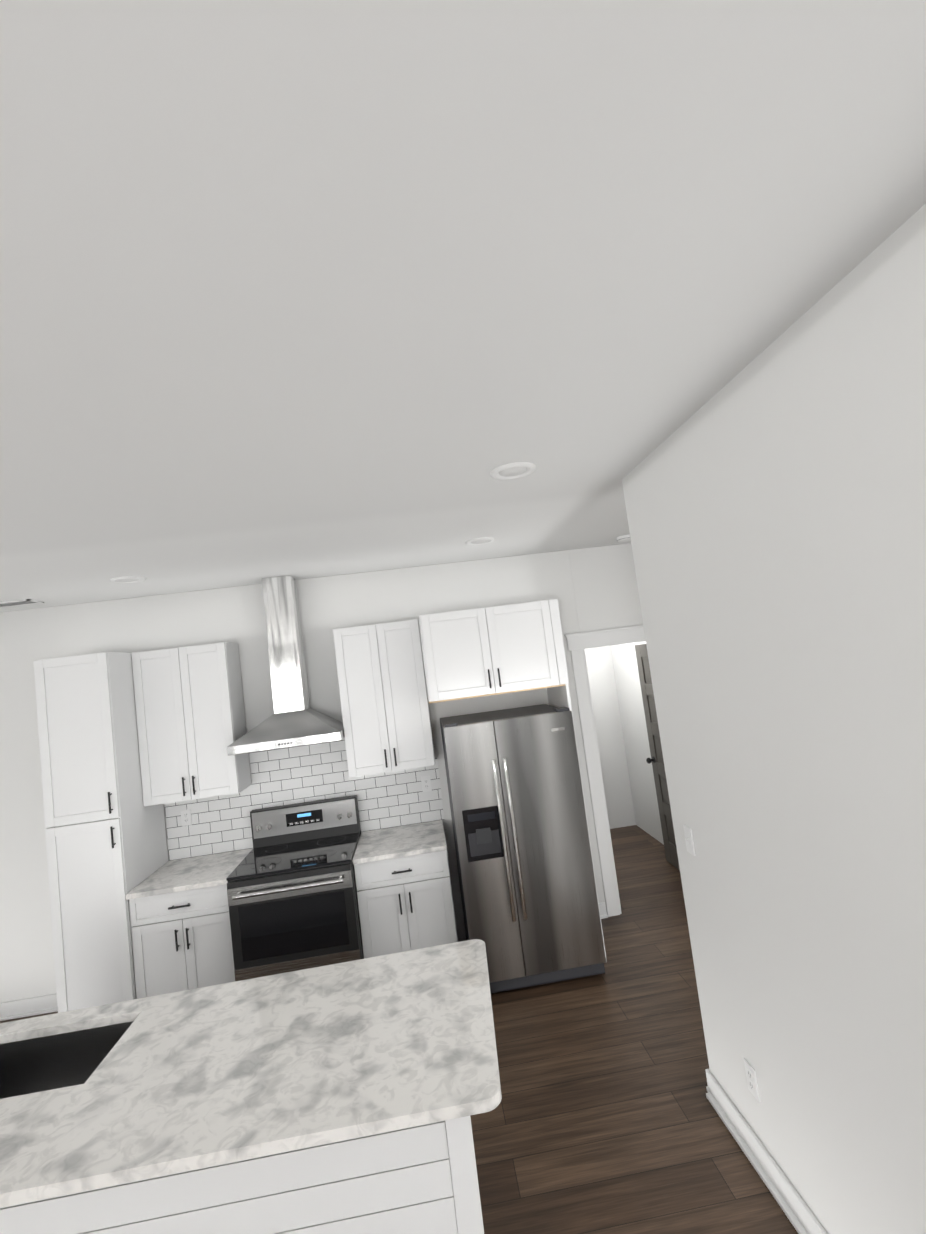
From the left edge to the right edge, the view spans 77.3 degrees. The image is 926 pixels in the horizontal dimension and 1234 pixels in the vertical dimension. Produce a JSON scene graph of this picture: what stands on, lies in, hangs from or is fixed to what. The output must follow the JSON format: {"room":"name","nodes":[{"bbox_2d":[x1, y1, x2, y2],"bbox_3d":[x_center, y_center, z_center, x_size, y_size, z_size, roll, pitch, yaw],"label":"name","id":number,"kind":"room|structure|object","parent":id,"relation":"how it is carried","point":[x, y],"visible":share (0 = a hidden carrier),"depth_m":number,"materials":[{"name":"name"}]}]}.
{"room":"kitchen","nodes":[
{"label":"kitchen","id":0,"kind":"room"},
{"bbox_2d":[0,543,645,1002],"bbox_3d":[-1.458,1.166,4.356,6.895,2.840,0.155,-7,-4,-5],"label":"wall","id":1,"kind":"structure","parent":0,"point":[328,606],"depth_m":4.39,"materials":[{"name":"paint"}]},
{"bbox_2d":[0,994,57,1020],"bbox_3d":[-3.488,2.773,3.988,2.077,0.108,0.035,-7,-4,-5],"label":"baseboard","id":2,"kind":"structure","parent":1,"relation":"attached to","point":[27,1007],"depth_m":4.03,"materials":[{"name":"paint"}]},
{"bbox_2d":[227,575,343,754],"bbox_3d":[-1.283,0.300,4.138,0.744,1.202,0.470,-7,-4,-5],"label":"range hood","id":3,"kind":"object","parent":1,"relation":"attached to","point":[294,719],"visible":0.96,"depth_m":4.14,"materials":[{"name":"metal"}]},
{"bbox_2d":[165,738,447,860],"bbox_3d":[-1.170,1.374,4.311,2.012,1.050,0.006,-7,-4,-5],"label":"backsplash","id":4,"kind":"structure","parent":1,"relation":"attached to","point":[292,775],"depth_m":4.32,"materials":[{"name":"tile"}]},
{"bbox_2d":[181,809,191,825],"bbox_3d":[-2.021,1.466,4.225,0.070,0.114,0.008,-7,-4,-5],"label":"outlet","id":5,"kind":"object","parent":4,"relation":"attached to","point":[186,819],"visible":1,"depth_m":4.22,"materials":[{"name":"white plastic"}]},
{"bbox_2d":[421,776,431,791],"bbox_3d":[-0.278,1.264,4.383,0.070,0.114,0.008,-7,-4,-5],"label":"outlet","id":6,"kind":"object","parent":4,"relation":"attached to","point":[426,783],"visible":1,"depth_m":4.38,"materials":[{"name":"white plastic"}]},
{"bbox_2d":[333,619,434,776],"bbox_3d":[-0.573,0.581,4.252,0.612,1.048,0.308,-7,-4,-5],"label":"upper cabinet","id":7,"kind":"object","parent":1,"relation":"attached to","point":[394,678],"depth_m":4.10,"materials":[{"name":"white wood"}]},
{"bbox_2d":[417,599,568,702],"bbox_3d":[0.184,0.244,4.184,0.951,0.578,0.623,-7,-4,-5],"label":"upper cabinet","id":8,"kind":"object","parent":1,"relation":"attached to","point":[495,650],"depth_m":3.88,"materials":[{"name":"white wood"}]},
{"bbox_2d":[0,825,797,1233],"bbox_3d":[-0.309,2.265,1.478,8.390,0.050,10.020,-7,-4,-5],"label":"floor","id":9,"kind":"structure","parent":0,"point":[602,1117],"depth_m":2.63,"materials":[{"name":"wood"}]},
{"bbox_2d":[34,642,250,1012],"bbox_3d":[-2.046,1.424,3.886,1.073,2.405,0.657,-7,-4,-5],"label":"tall cabinet","id":10,"kind":"object","parent":9,"relation":"on","point":[130,744],"visible":0.88,"depth_m":3.65,"materials":[{"name":"white wood"}]},
{"bbox_2d":[126,848,252,998],"bbox_3d":[-1.740,2.144,3.861,0.619,0.900,0.632,-7,-4,-5],"label":"base cabinet","id":11,"kind":"object","parent":9,"relation":"on","point":[180,926],"visible":0.73,"depth_m":3.60,"materials":[{"name":"wood"}]},
{"bbox_2d":[0,1119,483,1233],"bbox_3d":[-0.883,1.897,1.891,1.855,0.884,0.730,-7,-4,-5],"label":"kitchen island","id":12,"kind":"object","parent":9,"relation":"on","point":[424,1180],"depth_m":1.59,"materials":[{"name":"wood"}]},
{"bbox_2d":[0,939,501,1210],"bbox_3d":[-0.915,1.437,1.876,2.102,0.032,0.884,-7,-4,-5],"label":"island countertop","id":13,"kind":"structure","parent":12,"relation":"on","point":[221,1075],"depth_m":1.73,"materials":[{"name":"white stone"}]},
{"bbox_2d":[0,1019,131,1094],"bbox_3d":[-1.496,1.647,1.943,0.689,0.254,0.416,-7,-4,-5],"label":"sink","id":14,"kind":"object","parent":13,"relation":"in","point":[53,1058],"depth_m":2.14,"materials":[{"name":"black metal"}]},
{"bbox_2d":[226,795,363,981],"bbox_3d":[-1.066,1.921,3.874,0.762,1.175,0.738,-7,-4,-5],"label":"range","id":15,"kind":"object","parent":9,"relation":"on","point":[292,894],"visible":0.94,"depth_m":3.58,"materials":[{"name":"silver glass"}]},
{"bbox_2d":[352,820,457,958],"bbox_3d":[-0.375,1.982,3.986,0.606,0.900,0.632,-7,-4,-5],"label":"base cabinet","id":16,"kind":"object","parent":9,"relation":"on","point":[404,888],"visible":0.79,"depth_m":3.72,"materials":[{"name":"wood"}]},
{"bbox_2d":[440,704,605,993],"bbox_3d":[0.363,1.494,3.968,0.829,1.680,0.834,-7,-4,-5],"label":"refrigerator","id":17,"kind":"object","parent":9,"relation":"on","point":[530,907],"visible":0.96,"depth_m":3.63,"materials":[{"name":"metal"}]},
{"bbox_2d":[0,0,925,611],"bbox_3d":[-0.668,-0.595,1.694,8.390,0.050,10.020,-7,-4,-5],"label":"ceiling","id":18,"kind":"structure","parent":0,"point":[308,288],"depth_m":1.10,"materials":[{"name":"paint"}]},
{"bbox_2d":[0,599,43,607],"bbox_3d":[-3.091,-0.090,3.961,0.330,0.008,0.160,-7,-4,-5],"label":"ceiling vent","id":19,"kind":"object","parent":18,"relation":"in","point":[17,603],"visible":1,"depth_m":3.97,"materials":[{"name":"metal"}]},
{"bbox_2d":[110,576,145,582],"bbox_3d":[-2.117,-0.233,3.660,0.196,0.012,0.196,-7,-4,-5],"label":"recessed light","id":20,"kind":"object","parent":18,"relation":"in","point":[130,579],"visible":1,"depth_m":3.63,"materials":[{"name":"paint"}]},
{"bbox_2d":[465,537,494,544],"bbox_3d":[0.114,-0.500,3.831,0.196,0.012,0.196,-7,-4,-5],"label":"recessed light","id":21,"kind":"object","parent":18,"relation":"in","point":[480,541],"visible":1,"depth_m":3.81,"materials":[{"name":"paint"}]},
{"bbox_2d":[490,462,535,479],"bbox_3d":[0.212,-0.616,2.455,0.196,0.012,0.196,-7,-4,-5],"label":"recessed light","id":22,"kind":"object","parent":18,"relation":"in","point":[512,470],"visible":1,"depth_m":2.44,"materials":[{"name":"paint"}]},
{"bbox_2d":[617,534,630,541],"bbox_3d":[1.227,-0.589,4.353,0.136,0.034,0.136,-7,-4,-5],"label":"smoke detector","id":23,"kind":"object","parent":18,"relation":"attached to","point":[624,538],"visible":0.79,"depth_m":4.31,"materials":[{"name":"white plastic"}]},
{"bbox_2d":[585,646,632,828],"bbox_3d":[1.203,0.999,6.578,1.080,2.840,0.050,-7,-4,-5],"label":"wall","id":24,"kind":"structure","parent":0,"point":[623,741],"depth_m":6.56,"materials":[{"name":"paint"}]},
{"bbox_2d":[609,641,663,844],"bbox_3d":[1.867,0.850,5.698,0.050,2.840,1.930,-7,-4,-5],"label":"wall","id":25,"kind":"structure","parent":0,"point":[642,788],"depth_m":6.19,"materials":[{"name":"paint"}]},
{"bbox_2d":[622,204,925,1233],"bbox_3d":[1.241,0.483,-0.212,0.120,2.840,5.870,-7,-4,-5],"label":"wall","id":26,"kind":"structure","parent":0,"point":[774,494],"depth_m":1.67,"materials":[{"name":"paint"}]},
{"bbox_2d":[683,825,695,855],"bbox_3d":[0.981,0.974,2.521,0.016,0.114,0.070,-7,-4,-5],"label":"light switch","id":27,"kind":"object","parent":26,"relation":"attached to","point":[689,840],"visible":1,"depth_m":2.51,"materials":[{"name":"white plastic"}]},
{"bbox_2d":[744,1058,759,1101],"bbox_3d":[1.107,1.778,2.222,0.008,0.114,0.070,-7,-4,-5],"label":"outlet","id":28,"kind":"object","parent":26,"relation":"attached to","point":[751,1079],"visible":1,"depth_m":2.21,"materials":[{"name":"white plastic"}]},
{"bbox_2d":[705,1069,827,1233],"bbox_3d":[1.332,1.845,-0.303,0.035,0.108,5.905,-7,-4,-5],"label":"baseboard","id":29,"kind":"structure","parent":26,"relation":"attached to","point":[802,1218],"depth_m":2.18,"materials":[{"name":"paint"}]},
{"bbox_3d":[2.619,0.683,4.734,1.638,2.840,0.143,-7,-4,-5],"label":"wall","id":30,"kind":"structure","parent":0,"visible":0},
{"bbox_2d":[635,644,679,869],"bbox_3d":[1.800,1.219,5.010,0.180,2.000,0.813,-7,-4,-5],"label":"door","id":31,"kind":"structure","parent":30,"relation":"in","point":[664,807],"depth_m":5.28,"materials":[{"name":"wood"}]}
]}

